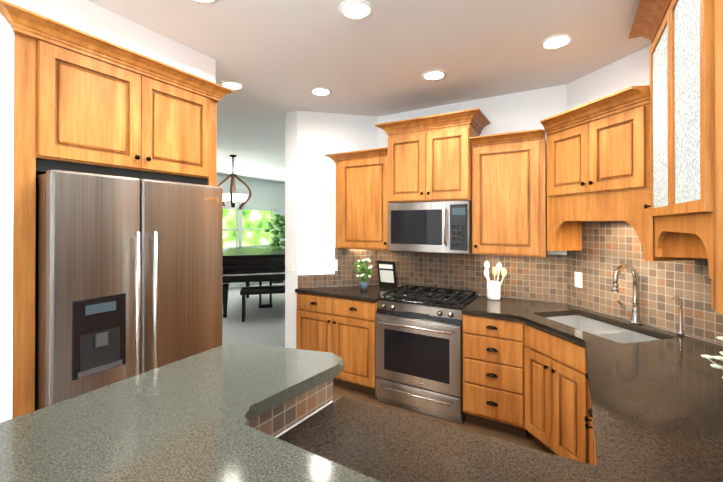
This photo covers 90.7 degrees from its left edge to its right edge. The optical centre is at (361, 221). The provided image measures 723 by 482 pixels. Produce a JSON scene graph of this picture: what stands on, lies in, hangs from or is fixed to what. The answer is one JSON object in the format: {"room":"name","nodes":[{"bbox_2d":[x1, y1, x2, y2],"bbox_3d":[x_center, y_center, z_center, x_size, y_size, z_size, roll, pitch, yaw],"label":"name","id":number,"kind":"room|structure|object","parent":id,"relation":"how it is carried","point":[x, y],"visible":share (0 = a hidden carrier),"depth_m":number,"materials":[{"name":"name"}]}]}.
{"room":"kitchen","nodes":[
{"label":"kitchen","id":0,"kind":"room"},
{"bbox_2d":[0,0,215,422],"bbox_3d":[-2.392,0.216,1.046,0.900,2.750,3.940,0,0,30],"label":"wall","id":1,"kind":"structure","parent":0,"point":[6,190],"depth_m":1.59,"materials":[{"name":"white paint"}]},
{"bbox_2d":[217,174,284,283],"bbox_3d":[-4.730,0.242,6.346,0.150,2.750,10.700,0,0,30],"label":"wall","id":2,"kind":"structure","parent":0,"point":[265,192],"depth_m":9.65,"materials":[{"name":"white paint"}]},
{"bbox_2d":[229,281,262,287],"bbox_3d":[-4.660,1.567,6.298,0.015,0.100,10.700,0,0,30],"label":"baseboard","id":3,"kind":"structure","parent":2,"relation":"attached to","point":[231,285],"depth_m":8.94,"materials":[{"name":"white"}]},
{"bbox_2d":[223,202,277,251],"bbox_3d":[-3.410,0.138,8.499,0.140,1.200,3.910,0,0,30],"label":"window","id":4,"kind":"structure","parent":2,"relation":"in","point":[248,206],"depth_m":9.10,"materials":[{"name":"white"}]},
{"bbox_2d":[222,280,284,347],"bbox_3d":[-2.719,1.637,5.271,5.000,0.050,10.900,0,0,30],"label":"floor","id":5,"kind":"structure","parent":0,"point":[263,326],"depth_m":5.81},
{"bbox_2d":[223,248,284,317],"bbox_3d":[-1.899,1.106,7.035,1.500,1.030,2.180,0,0,-16],"label":"grand piano","id":6,"kind":"object","parent":5,"relation":"on","point":[249,265],"visible":0.71,"depth_m":6.14,"materials":[{"name":"black paint"}]},
{"bbox_2d":[240,285,284,321],"bbox_3d":[-1.598,1.363,5.965,0.800,0.505,0.360,0,0,-16],"label":"piano bench","id":7,"kind":"object","parent":5,"relation":"on","point":[257,290],"visible":0.65,"depth_m":5.80,"materials":[{"name":"black paint"}]},
{"bbox_2d":[263,214,284,282],"bbox_3d":[-2.204,0.721,9.487,0.808,1.824,0.854,0,0,30],"label":"ficus plant","id":8,"kind":"object","parent":5,"relation":"on","point":[276,243],"visible":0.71,"depth_m":9.36,"materials":[{"name":"green plant"}]},
{"bbox_2d":[285,111,296,348],"bbox_3d":[0.681,0.241,6.130,0.165,2.750,5.580,0,0,30],"label":"wall","id":9,"kind":"structure","parent":0,"point":[290,215],"depth_m":3.73,"materials":[{"name":"white paint"}]},
{"bbox_2d":[288,260,293,271],"bbox_3d":[-0.736,0.464,3.718,0.070,0.120,0.009,0,0,30],"label":"outlet","id":10,"kind":"object","parent":9,"relation":"attached to","point":[290,262],"depth_m":3.71,"materials":[{"name":"white plastic"}]},
{"bbox_2d":[87,0,652,182],"bbox_3d":[-1.254,-1.182,4.422,8.400,0.080,10.900,0,0,30],"label":"ceiling","id":11,"kind":"structure","parent":0,"point":[277,59],"depth_m":2.42,"materials":[{"name":"paint"}]},
{"bbox_2d":[191,0,217,3],"bbox_3d":[-0.816,-1.151,1.796,0.188,0.007,0.188,0,0,22],"label":"recessed light","id":12,"kind":"object","parent":11,"relation":"in","point":[197,1],"depth_m":1.87,"materials":[{"name":"white"}]},
{"bbox_2d":[220,81,243,89],"bbox_3d":[-1.095,-1.145,3.017,0.188,0.007,0.188,0,0,22],"label":"recessed light","id":13,"kind":"object","parent":11,"relation":"in","point":[232,85],"depth_m":3.01,"materials":[{"name":"white"}]},
{"bbox_2d":[217,155,250,207],"bbox_3d":[-2.212,-0.687,6.144,0.446,0.892,0.446,0,0,30],"label":"bronze chandelier","id":14,"kind":"object","parent":11,"relation":"hanging from","point":[232,197],"visible":0.9,"depth_m":6.12,"materials":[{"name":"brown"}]},
{"bbox_2d":[310,88,331,95],"bbox_3d":[-0.359,-1.144,3.163,0.188,0.007,0.188,0,0,22],"label":"recessed light","id":15,"kind":"object","parent":11,"relation":"in","point":[316,91],"depth_m":3.15,"materials":[{"name":"white"}]},
{"bbox_2d":[339,0,372,20],"bbox_3d":[-0.030,-1.150,1.948,0.188,0.007,0.188,0,0,22],"label":"recessed light","id":16,"kind":"object","parent":11,"relation":"in","point":[355,10],"depth_m":1.94,"materials":[{"name":"white"}]},
{"bbox_2d":[422,70,445,80],"bbox_3d":[0.571,-1.146,2.812,0.188,0.007,0.188,0,0,-14],"label":"recessed light","id":17,"kind":"object","parent":11,"relation":"in","point":[434,75],"depth_m":2.81,"materials":[{"name":"white"}]},
{"bbox_2d":[540,34,573,49],"bbox_3d":[1.253,-1.148,2.295,0.188,0.007,0.188,0,0,22],"label":"recessed light","id":18,"kind":"object","parent":11,"relation":"in","point":[557,41],"depth_m":2.29,"materials":[{"name":"white"}]},
{"bbox_2d":[332,384,544,451],"bbox_3d":[-0.369,1.616,0.985,3.400,0.050,5.900,0,0,30],"label":"floor","id":19,"kind":"structure","parent":0,"point":[340,391],"depth_m":2.84,"materials":[{"name":"brown wood"}]},
{"bbox_2d":[0,0,233,417],"bbox_3d":[-1.509,0.337,2.177,0.713,2.520,1.198,0,0,30],"label":"tall cabinet","id":20,"kind":"object","parent":19,"relation":"on","point":[84,102],"visible":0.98,"depth_m":1.80,"materials":[{"name":"brown wood"}]},
{"bbox_2d":[35,170,222,410],"bbox_3d":[-1.484,0.684,2.167,0.923,1.825,0.906,0,0,30],"label":"refrigerator","id":21,"kind":"object","parent":19,"relation":"on","point":[128,277],"visible":0.71,"depth_m":1.81,"materials":[{"name":"silver metal"}]},
{"bbox_2d":[275,401,331,437],"bbox_3d":[0.185,1.075,0.749,1.897,1.029,0.750,0,0,30],"label":"wall","id":22,"kind":"structure","parent":19,"relation":"on","point":[300,421],"depth_m":1.23,"materials":[{"name":"white paint"}]},
{"bbox_2d":[0,343,379,481],"bbox_3d":[0.109,0.539,0.721,1.997,0.040,0.981,0,0,30],"label":"raised bar","id":23,"kind":"object","parent":22,"relation":"on","point":[187,419],"visible":1,"depth_m":0.89,"materials":[{"name":"stone"}]},
{"bbox_2d":[248,378,332,436],"bbox_3d":[0.394,0.618,0.764,1.548,0.112,0.514,0,0,30],"label":"tile backsplash","id":24,"kind":"structure","parent":22,"relation":"attached to","point":[276,421],"depth_m":1.19,"materials":[{"name":"tile"}]},
{"bbox_2d":[296,293,376,395],"bbox_3d":[-0.120,1.167,3.674,0.925,0.874,0.674,0,0,30],"label":"base cabinet","id":25,"kind":"object","parent":19,"relation":"on","point":[344,329],"visible":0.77,"depth_m":3.36,"materials":[{"name":"brown wood"}]},
{"bbox_2d":[295,285,401,302],"bbox_3d":[-0.115,0.709,3.688,0.930,0.040,0.648,0,0,30],"label":"countertop","id":26,"kind":"structure","parent":25,"relation":"on","point":[373,293],"depth_m":3.50,"materials":[{"name":"stone"}]},
{"bbox_2d":[353,258,372,290],"bbox_3d":[0.029,0.527,3.573,0.190,0.321,0.206,0,0,30],"label":"potted plant","id":27,"kind":"object","parent":26,"relation":"on","point":[363,283],"visible":1,"depth_m":3.54,"materials":[{"name":"green plant"}]},
{"bbox_2d":[377,261,396,287],"bbox_3d":[0.264,0.551,3.720,0.200,0.272,0.069,0,0,30],"label":"framed picture","id":28,"kind":"object","parent":26,"relation":"on","point":[386,274],"visible":0.98,"depth_m":3.71,"materials":[{"name":"black"}]},
{"bbox_2d":[375,285,478,423],"bbox_3d":[0.599,1.127,3.230,0.758,0.950,0.709,0,0,30],"label":"stainless gas range","id":29,"kind":"object","parent":19,"relation":"on","point":[418,351],"visible":0.98,"depth_m":2.98,"materials":[{"name":"silver metal"}]},
{"bbox_2d":[462,314,526,437],"bbox_3d":[1.133,1.163,2.940,0.447,0.874,0.667,0,0,30],"label":"drawer stack","id":30,"kind":"object","parent":19,"relation":"on","point":[493,373],"visible":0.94,"depth_m":2.67,"materials":[{"name":"brown wood"}]},
{"bbox_2d":[525,324,588,463],"bbox_3d":[1.369,1.161,2.340,0.350,0.874,0.548,0,0,-15],"label":"base cabinet","id":31,"kind":"object","parent":19,"relation":"on","point":[556,396],"visible":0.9,"depth_m":2.27,"materials":[{"name":"brown wood"}]},
{"bbox_2d":[584,372,596,464],"bbox_3d":[1.239,1.156,1.337,0.674,0.874,1.240,0,0,30],"label":"base cabinet","id":32,"kind":"object","parent":19,"relation":"on","point":[592,455],"visible":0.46,"depth_m":1.70,"materials":[{"name":"brown wood"}]},
{"bbox_2d":[278,295,722,481],"bbox_3d":[0.991,0.700,1.767,1.540,0.040,2.836,0,0,30],"label":"countertop","id":33,"kind":"structure","parent":32,"relation":"on","point":[657,409],"depth_m":1.16,"materials":[{"name":"stone"}]},
{"bbox_2d":[484,261,506,299],"bbox_3d":[1.176,0.521,3.156,0.191,0.330,0.116,0,0,10],"label":"utensil crock","id":34,"kind":"object","parent":33,"relation":"on","point":[493,290],"visible":1,"depth_m":3.12,"materials":[{"name":"white ceramic"}]},
{"bbox_2d":[545,315,660,342],"bbox_3d":[1.559,0.819,2.373,0.450,0.190,0.730,0,0,-15],"label":"undermount sink","id":35,"kind":"object","parent":33,"relation":"in","point":[606,331],"visible":0.19,"depth_m":2.54,"materials":[{"name":"white ceramic"}]},
{"bbox_2d":[612,264,641,324],"bbox_3d":[1.743,0.482,2.410,0.224,0.400,0.162,0,0,-15],"label":"gooseneck faucet","id":36,"kind":"object","parent":33,"relation":"on","point":[635,316],"visible":1,"depth_m":2.37,"materials":[{"name":"silver metal"}]},
{"bbox_2d":[671,296,685,336],"bbox_3d":[1.873,0.560,2.115,0.091,0.241,0.040,0,0,-14],"label":"filter faucet","id":37,"kind":"object","parent":33,"relation":"on","point":[680,332],"visible":0.98,"depth_m":2.11,"materials":[{"name":"silver metal"}]},
{"bbox_2d":[701,337,722,377],"bbox_3d":[1.391,0.548,1.245,0.275,0.256,0.473,0,0,30],"label":"eucalyptus","id":38,"kind":"object","parent":33,"relation":"on","point":[714,365],"visible":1,"depth_m":1.31,"materials":[{"name":"white plant"}]},
{"bbox_2d":[297,45,722,345],"bbox_3d":[-0.335,0.216,0.972,3.320,2.750,5.900,0,0,30],"label":"wall","id":39,"kind":"structure","parent":0,"point":[320,135],"depth_m":3.70,"materials":[{"name":"white paint"}]},
{"bbox_2d":[297,260,308,271],"bbox_3d":[-0.602,0.464,3.692,0.120,0.120,0.009,0,0,-14],"label":"outlet","id":40,"kind":"object","parent":39,"relation":"attached to","point":[303,265],"depth_m":3.69,"materials":[{"name":"white plastic"}]},
{"bbox_2d":[326,259,336,270],"bbox_3d":[-0.311,0.465,3.768,0.120,0.120,0.009,0,0,-14],"label":"outlet","id":41,"kind":"object","parent":39,"relation":"attached to","point":[331,265],"depth_m":3.76,"materials":[{"name":"white plastic"}]},
{"bbox_2d":[325,147,387,249],"bbox_3d":[0.031,-0.208,3.745,0.729,0.985,0.409,0,0,30],"label":"upper cabinet","id":42,"kind":"object","parent":39,"relation":"attached to","point":[361,199],"visible":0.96,"depth_m":3.60,"materials":[{"name":"brown wood"}]},
{"bbox_2d":[388,201,471,254],"bbox_3d":[0.665,0.056,3.343,0.762,0.456,0.455,0,0,30],"label":"over-the-range microwave","id":43,"kind":"object","parent":39,"relation":"attached to","point":[443,227],"visible":0.94,"depth_m":3.16,"materials":[{"name":"silver metal"}]},
{"bbox_2d":[298,248,566,302],"bbox_3d":[0.530,0.485,3.332,2.406,0.402,0.611,0,0,30],"label":"tile backsplash","id":44,"kind":"structure","parent":39,"relation":"attached to","point":[537,278],"depth_m":3.44,"materials":[{"name":"tile"}]},
{"bbox_2d":[375,108,489,202],"bbox_3d":[0.658,-0.546,3.335,0.953,0.737,0.481,0,0,30],"label":"upper cabinet","id":45,"kind":"object","parent":39,"relation":"attached to","point":[429,158],"visible":1,"depth_m":3.17,"materials":[{"name":"brown wood"}]},
{"bbox_2d":[469,129,547,256],"bbox_3d":[1.251,-0.212,3.026,0.563,0.985,0.409,0,0,30],"label":"upper cabinet","id":46,"kind":"object","parent":39,"relation":"attached to","point":[509,193],"visible":1,"depth_m":2.89,"materials":[{"name":"brown wood"}]},
{"bbox_2d":[540,85,693,260],"bbox_3d":[1.649,-0.268,2.416,0.425,0.991,0.790,0,0,-15],"label":"upper cabinet","id":47,"kind":"object","parent":39,"relation":"attached to","point":[598,159],"visible":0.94,"depth_m":2.30,"materials":[{"name":"brown wood"}]},
{"bbox_2d":[567,221,722,344],"bbox_3d":[1.340,0.330,1.593,0.764,0.696,2.787,0,0,30],"label":"tile backsplash","id":48,"kind":"structure","parent":39,"relation":"attached to","point":[604,253],"depth_m":2.40,"materials":[{"name":"tile"}]},
{"bbox_2d":[575,272,581,287],"bbox_3d":[1.741,0.470,2.866,0.005,0.120,0.070,0,0,-14],"label":"outlet","id":49,"kind":"object","parent":48,"relation":"attached to","point":[578,276],"depth_m":2.86,"materials":[{"name":"white plastic"}]},
{"bbox_2d":[629,0,722,313],"bbox_3d":[1.485,-0.406,1.515,0.430,1.400,1.181,0,0,30],"label":"upper cabinet","id":50,"kind":"object","parent":39,"relation":"attached to","point":[685,37],"visible":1,"depth_m":1.41,"materials":[{"name":"brown wood"}]},
{"label":"outside","id":51,"kind":"structure","parent":0,"visible":0},
{"bbox_2d":[223,209,270,246],"bbox_3d":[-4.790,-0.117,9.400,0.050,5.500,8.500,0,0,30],"label":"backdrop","id":52,"kind":"structure","parent":51,"point":[251,219],"depth_m":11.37,"materials":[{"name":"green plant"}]}
]}

